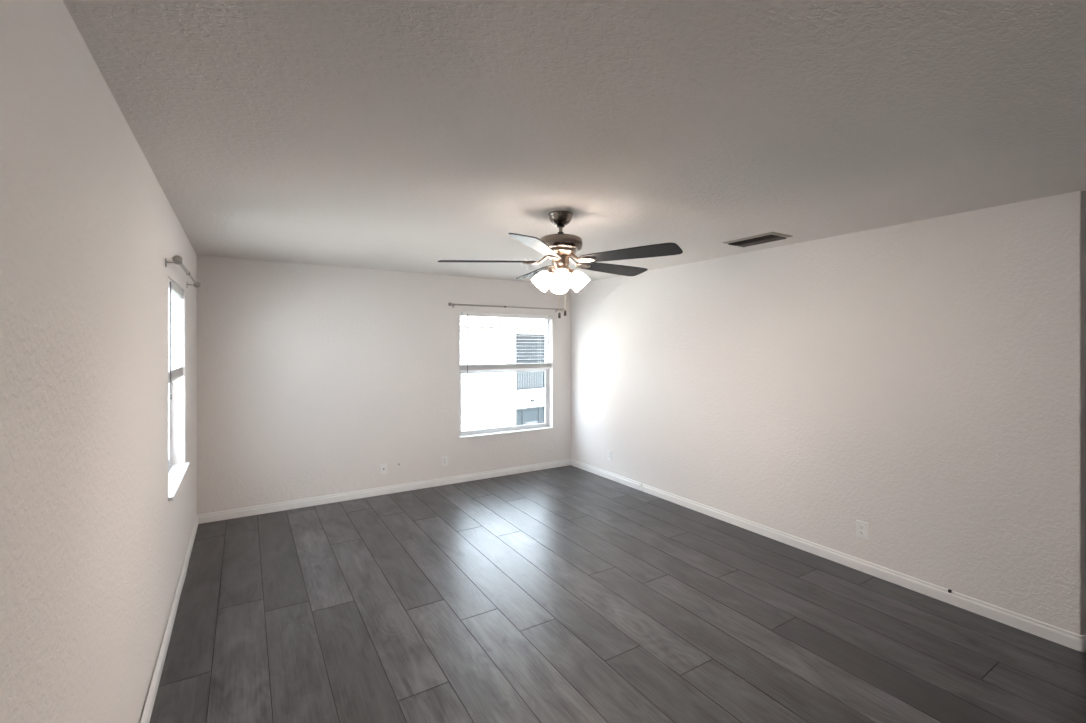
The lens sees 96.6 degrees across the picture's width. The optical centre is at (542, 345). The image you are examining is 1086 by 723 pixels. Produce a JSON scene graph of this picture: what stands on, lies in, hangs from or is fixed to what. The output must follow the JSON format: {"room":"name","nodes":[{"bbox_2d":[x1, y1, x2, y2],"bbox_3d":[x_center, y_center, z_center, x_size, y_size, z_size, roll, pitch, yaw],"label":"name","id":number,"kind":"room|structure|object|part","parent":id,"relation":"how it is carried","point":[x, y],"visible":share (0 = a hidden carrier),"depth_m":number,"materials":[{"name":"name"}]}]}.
{"room":"empty bedroom","nodes":[
{"label":"empty bedroom","id":0,"kind":"room"},
{"bbox_2d":[0,0,196,722],"bbox_3d":[-1.068,0.398,0.897,0.140,2.440,8.129,0,0,-32],"label":"wall","id":1,"kind":"structure","parent":0,"point":[93,544],"depth_m":1.26,"materials":[{"name":"paint"}]},
{"bbox_2d":[140,515,197,722],"bbox_3d":[-1.036,1.577,0.999,0.022,0.083,7.989,0,0,-32],"label":"baseboard","id":2,"kind":"structure","parent":1,"relation":"attached to","point":[146,715],"depth_m":2.57,"materials":[{"name":"paint"}]},
{"bbox_2d":[168,302,189,500],"bbox_3d":[-2.420,0.239,3.122,0.154,1.285,0.971,0,0,-32],"label":"window","id":3,"kind":"structure","parent":1,"relation":"in","point":[176,472],"depth_m":3.36,"materials":[{"name":"glass"}]},
{"bbox_3d":[-2.458,0.509,3.098,0.020,0.648,0.875,0,0,-32],"label":"sash","id":4,"kind":"part","parent":3,"relation":"part of","materials":[{"name":"white"}]},
{"bbox_3d":[-2.461,0.230,3.097,0.058,1.267,0.935,0,0,-32],"label":"frame","id":5,"kind":"part","parent":3,"relation":"part of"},
{"bbox_2d":[168,278,183,398],"bbox_3d":[-2.405,-0.042,3.131,0.069,0.720,0.923,0,0,-32],"label":"window blind","id":6,"kind":"object","parent":3,"relation":"attached to","point":[175,292],"visible":0.6,"depth_m":3.14,"materials":[{"name":"plastic"}]},
{"bbox_3d":[-2.233,-0.080,2.841,0.056,0.587,0.002,0,0,-32],"label":"ladder cord","id":7,"kind":"part","parent":6,"relation":"part of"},
{"bbox_3d":[-2.587,-0.080,3.414,0.056,0.587,0.002,0,0,-32],"label":"ladder cord","id":8,"kind":"part","parent":6,"relation":"part of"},
{"bbox_3d":[-2.410,-0.080,3.128,0.056,0.587,0.002,0,0,-32],"label":"ladder cord","id":9,"kind":"part","parent":6,"relation":"part of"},
{"bbox_3d":[-2.410,0.214,3.128,0.052,0.019,0.915,0,0,-32],"label":"rail","id":10,"kind":"part","parent":6,"relation":"part of","materials":[{"name":"paint"}]},
{"bbox_3d":[-2.400,0.871,3.134,0.107,0.020,0.971,0,0,-32],"label":"sill","id":11,"kind":"part","parent":3,"relation":"part of","materials":[{"name":"paint"}]},
{"bbox_2d":[165,255,200,287],"bbox_3d":[-2.333,-0.461,3.157,0.082,0.058,1.331,0,0,-32],"label":"curtain rod","id":12,"kind":"object","parent":1,"relation":"attached to","point":[177,259],"visible":1,"depth_m":2.77,"materials":[{"name":"metal"}]},
{"bbox_3d":[-2.138,-0.467,2.877,0.019,0.019,0.553,0,0,-32],"label":"rod","id":13,"kind":"part","parent":12,"relation":"part of","materials":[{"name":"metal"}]},
{"bbox_3d":[-2.454,-0.467,3.389,0.015,0.015,0.710,0,0,-32],"label":"rod","id":14,"kind":"part","parent":12,"relation":"part of","materials":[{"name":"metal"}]},
{"bbox_2d":[197,255,570,514],"bbox_3d":[-1.419,0.398,5.540,4.422,2.440,0.140,0,0,-32],"label":"wall","id":15,"kind":"structure","parent":0,"point":[311,378],"depth_m":5.02,"materials":[{"name":"paint"}]},
{"bbox_2d":[380,463,386,474],"bbox_3d":[-1.730,1.341,5.256,0.077,0.119,0.016,0,0,-32],"label":"outlet","id":16,"kind":"object","parent":15,"relation":"attached to","point":[383,467],"visible":1,"depth_m":5.25,"materials":[{"name":"plastic"}]},
{"bbox_2d":[198,459,570,523],"bbox_3d":[-1.378,1.577,5.474,4.142,0.083,0.014,0,0,-32],"label":"baseboard","id":17,"kind":"structure","parent":15,"relation":"attached to","point":[300,503],"depth_m":5.16,"materials":[{"name":"paint"}]},
{"bbox_2d":[442,455,447,465],"bbox_3d":[-1.141,1.340,5.624,0.077,0.119,0.009,0,0,-32],"label":"wall outlet","id":18,"kind":"object","parent":15,"relation":"attached to","point":[444,458],"visible":1,"depth_m":5.62,"materials":[{"name":"plastic"}]},
{"bbox_2d":[460,316,552,438],"bbox_3d":[-0.459,0.348,6.120,1.313,1.503,0.138,0,0,-32],"label":"window","id":19,"kind":"structure","parent":15,"relation":"in","point":[539,426],"depth_m":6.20,"materials":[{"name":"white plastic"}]},
{"bbox_3d":[-0.478,0.681,6.151,1.245,0.764,0.020,0,0,-32],"label":"sash","id":20,"kind":"part","parent":19,"relation":"part of","materials":[{"name":"glass"}]},
{"bbox_3d":[-0.488,-0.022,6.167,1.245,0.704,0.014,0,0,-32],"label":"sash","id":21,"kind":"part","parent":19,"relation":"part of","materials":[{"name":"glass"}]},
{"bbox_2d":[460,312,551,377],"bbox_3d":[-0.445,-0.009,6.098,1.293,0.785,0.069,0,0,-32],"label":"window blind","id":22,"kind":"object","parent":19,"relation":"attached to","point":[520,366],"visible":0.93,"depth_m":6.04,"materials":[{"name":"plastic"}]},
{"bbox_3d":[-0.449,0.297,6.104,1.285,0.019,0.052,0,0,-32],"label":"rail","id":23,"kind":"part","parent":22,"relation":"part of","materials":[{"name":"paint"}]},
{"bbox_3d":[-0.446,1.093,6.100,1.313,0.013,0.091,0,0,-32],"label":"sill","id":24,"kind":"part","parent":19,"relation":"part of","materials":[{"name":"paint"}]},
{"bbox_2d":[518,336,542,387],"bbox_3d":[-0.333,0.433,13.006,0.902,1.380,0.008,0,0,-44],"label":"window shutter","id":25,"kind":"object","parent":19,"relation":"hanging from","point":[525,379],"depth_m":13.00,"materials":[{"name":"white plastic"}]},
{"bbox_2d":[448,302,564,311],"bbox_3d":[-0.416,-0.474,6.028,1.620,0.058,0.082,0,0,-32],"label":"curtain rod","id":26,"kind":"object","parent":15,"relation":"attached to","point":[449,303],"visible":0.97,"depth_m":5.89,"materials":[{"name":"metal"}]},
{"bbox_3d":[-0.763,-0.480,5.792,0.683,0.019,0.019,0,0,-32],"label":"rod","id":27,"kind":"part","parent":26,"relation":"part of","materials":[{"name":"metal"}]},
{"bbox_3d":[-0.128,-0.480,6.184,0.869,0.015,0.015,0,0,-32],"label":"rod","id":28,"kind":"part","parent":26,"relation":"part of","materials":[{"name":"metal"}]},
{"bbox_2d":[63,0,1085,281],"bbox_3d":[1.563,-0.912,2.575,6.500,0.180,8.439,0,0,-32],"label":"ceiling","id":29,"kind":"structure","parent":0,"point":[391,135],"depth_m":1.77,"materials":[{"name":"paint"}]},
{"bbox_2d":[438,211,682,317],"bbox_3d":[0.059,-0.497,3.016,1.411,0.649,1.466,0,0,0],"label":"ceiling fan","id":30,"kind":"object","parent":29,"relation":"hanging from","point":[560,247],"visible":1,"depth_m":2.94,"materials":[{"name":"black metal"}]},
{"bbox_3d":[-0.345,-0.524,3.002,0.603,0.040,0.159,0,0,0],"label":"blade","id":31,"kind":"part","parent":30,"relation":"part of","materials":[{"name":"black wood"}]},
{"bbox_3d":[-0.043,-0.524,3.451,0.158,0.040,0.602,0,0,-20],"label":"blade","id":32,"kind":"part","parent":30,"relation":"part of","materials":[{"name":"grey wood"}]},
{"bbox_3d":[-0.018,-0.524,2.584,0.158,0.040,0.602,0,0,16],"label":"blade","id":33,"kind":"part","parent":30,"relation":"part of","materials":[{"name":"grey wood"}]},
{"bbox_3d":[-0.005,-0.401,3.017,0.134,0.136,0.117,0,0,0],"label":"lamp shade","id":34,"kind":"part","parent":30,"relation":"part of","materials":[{"name":"white glass"}]},
{"bbox_3d":[0.051,-0.461,3.019,0.062,0.067,0.058,0,0,0],"label":"lamp arm","id":35,"kind":"part","parent":30,"relation":"part of","materials":[{"name":"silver metal"}]},
{"bbox_3d":[0.106,-0.401,3.137,0.117,0.136,0.134,0,0,0],"label":"lamp shade","id":36,"kind":"part","parent":30,"relation":"part of","materials":[{"name":"white glass"}]},
{"bbox_3d":[0.115,-0.401,2.906,0.117,0.136,0.134,0,0,0],"label":"lamp shade","id":37,"kind":"part","parent":30,"relation":"part of","materials":[{"name":"white glass"}]},
{"bbox_3d":[0.114,-0.412,2.918,0.053,0.073,0.071,0,0,0],"label":"bulb","id":38,"kind":"part","parent":30,"relation":"part of","materials":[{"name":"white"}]},
{"bbox_3d":[0.110,-0.575,3.022,0.196,0.035,0.196,0,0,0],"label":"rotor plate","id":39,"kind":"part","parent":30,"relation":"part of","materials":[{"name":"silver metal"}]},
{"bbox_3d":[0.226,-0.401,3.026,0.134,0.136,0.117,0,0,0],"label":"lamp shade","id":40,"kind":"part","parent":30,"relation":"part of","materials":[{"name":"white glass"}]},
{"bbox_3d":[0.471,-0.524,3.300,0.602,0.040,0.158,0,0,-38],"label":"blade","id":41,"kind":"part","parent":30,"relation":"part of","materials":[{"name":"black wood"}]},
{"bbox_3d":[0.487,-0.524,2.765,0.602,0.040,0.158,0,0,34],"label":"blade","id":42,"kind":"part","parent":30,"relation":"part of","materials":[{"name":"black wood"}]},
{"bbox_2d":[723,232,791,246],"bbox_3d":[1.649,-0.811,3.739,0.250,0.020,0.430,0,0,-32],"label":"ceiling vent","id":43,"kind":"object","parent":29,"relation":"in","point":[771,236],"visible":1,"depth_m":3.69,"materials":[{"name":"metal"}]},
{"bbox_2d":[149,465,1085,722],"bbox_3d":[1.484,1.678,2.550,6.460,0.120,8.279,0,0,-32],"label":"floor","id":44,"kind":"structure","parent":0,"point":[564,594],"depth_m":2.79,"materials":[{"name":"grey wood"}]},
{"bbox_2d":[571,191,1085,634],"bbox_3d":[1.957,0.398,4.301,1.042,2.440,5.470,0,0,-43],"label":"wall","id":45,"kind":"structure","parent":0,"point":[922,383],"depth_m":3.38,"materials":[{"name":"paint"}]},
{"bbox_2d":[571,459,640,489],"bbox_3d":[0.732,1.577,5.985,0.014,0.083,1.363,0,0,-32],"label":"baseboard","id":46,"kind":"structure","parent":45,"relation":"attached to","point":[617,478],"depth_m":5.89,"materials":[{"name":"paint"}]},
{"bbox_2d":[856,520,867,539],"bbox_3d":[2.288,1.321,3.470,0.010,0.119,0.077,0,0,-32],"label":"wall outlet","id":47,"kind":"object","parent":45,"relation":"attached to","point":[861,527],"visible":1,"depth_m":3.46,"materials":[{"name":"plastic"}]},
{"bbox_2d":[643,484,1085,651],"bbox_3d":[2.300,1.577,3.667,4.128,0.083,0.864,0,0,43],"label":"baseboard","id":48,"kind":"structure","parent":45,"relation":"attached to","point":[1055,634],"depth_m":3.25,"materials":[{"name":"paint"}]}
]}

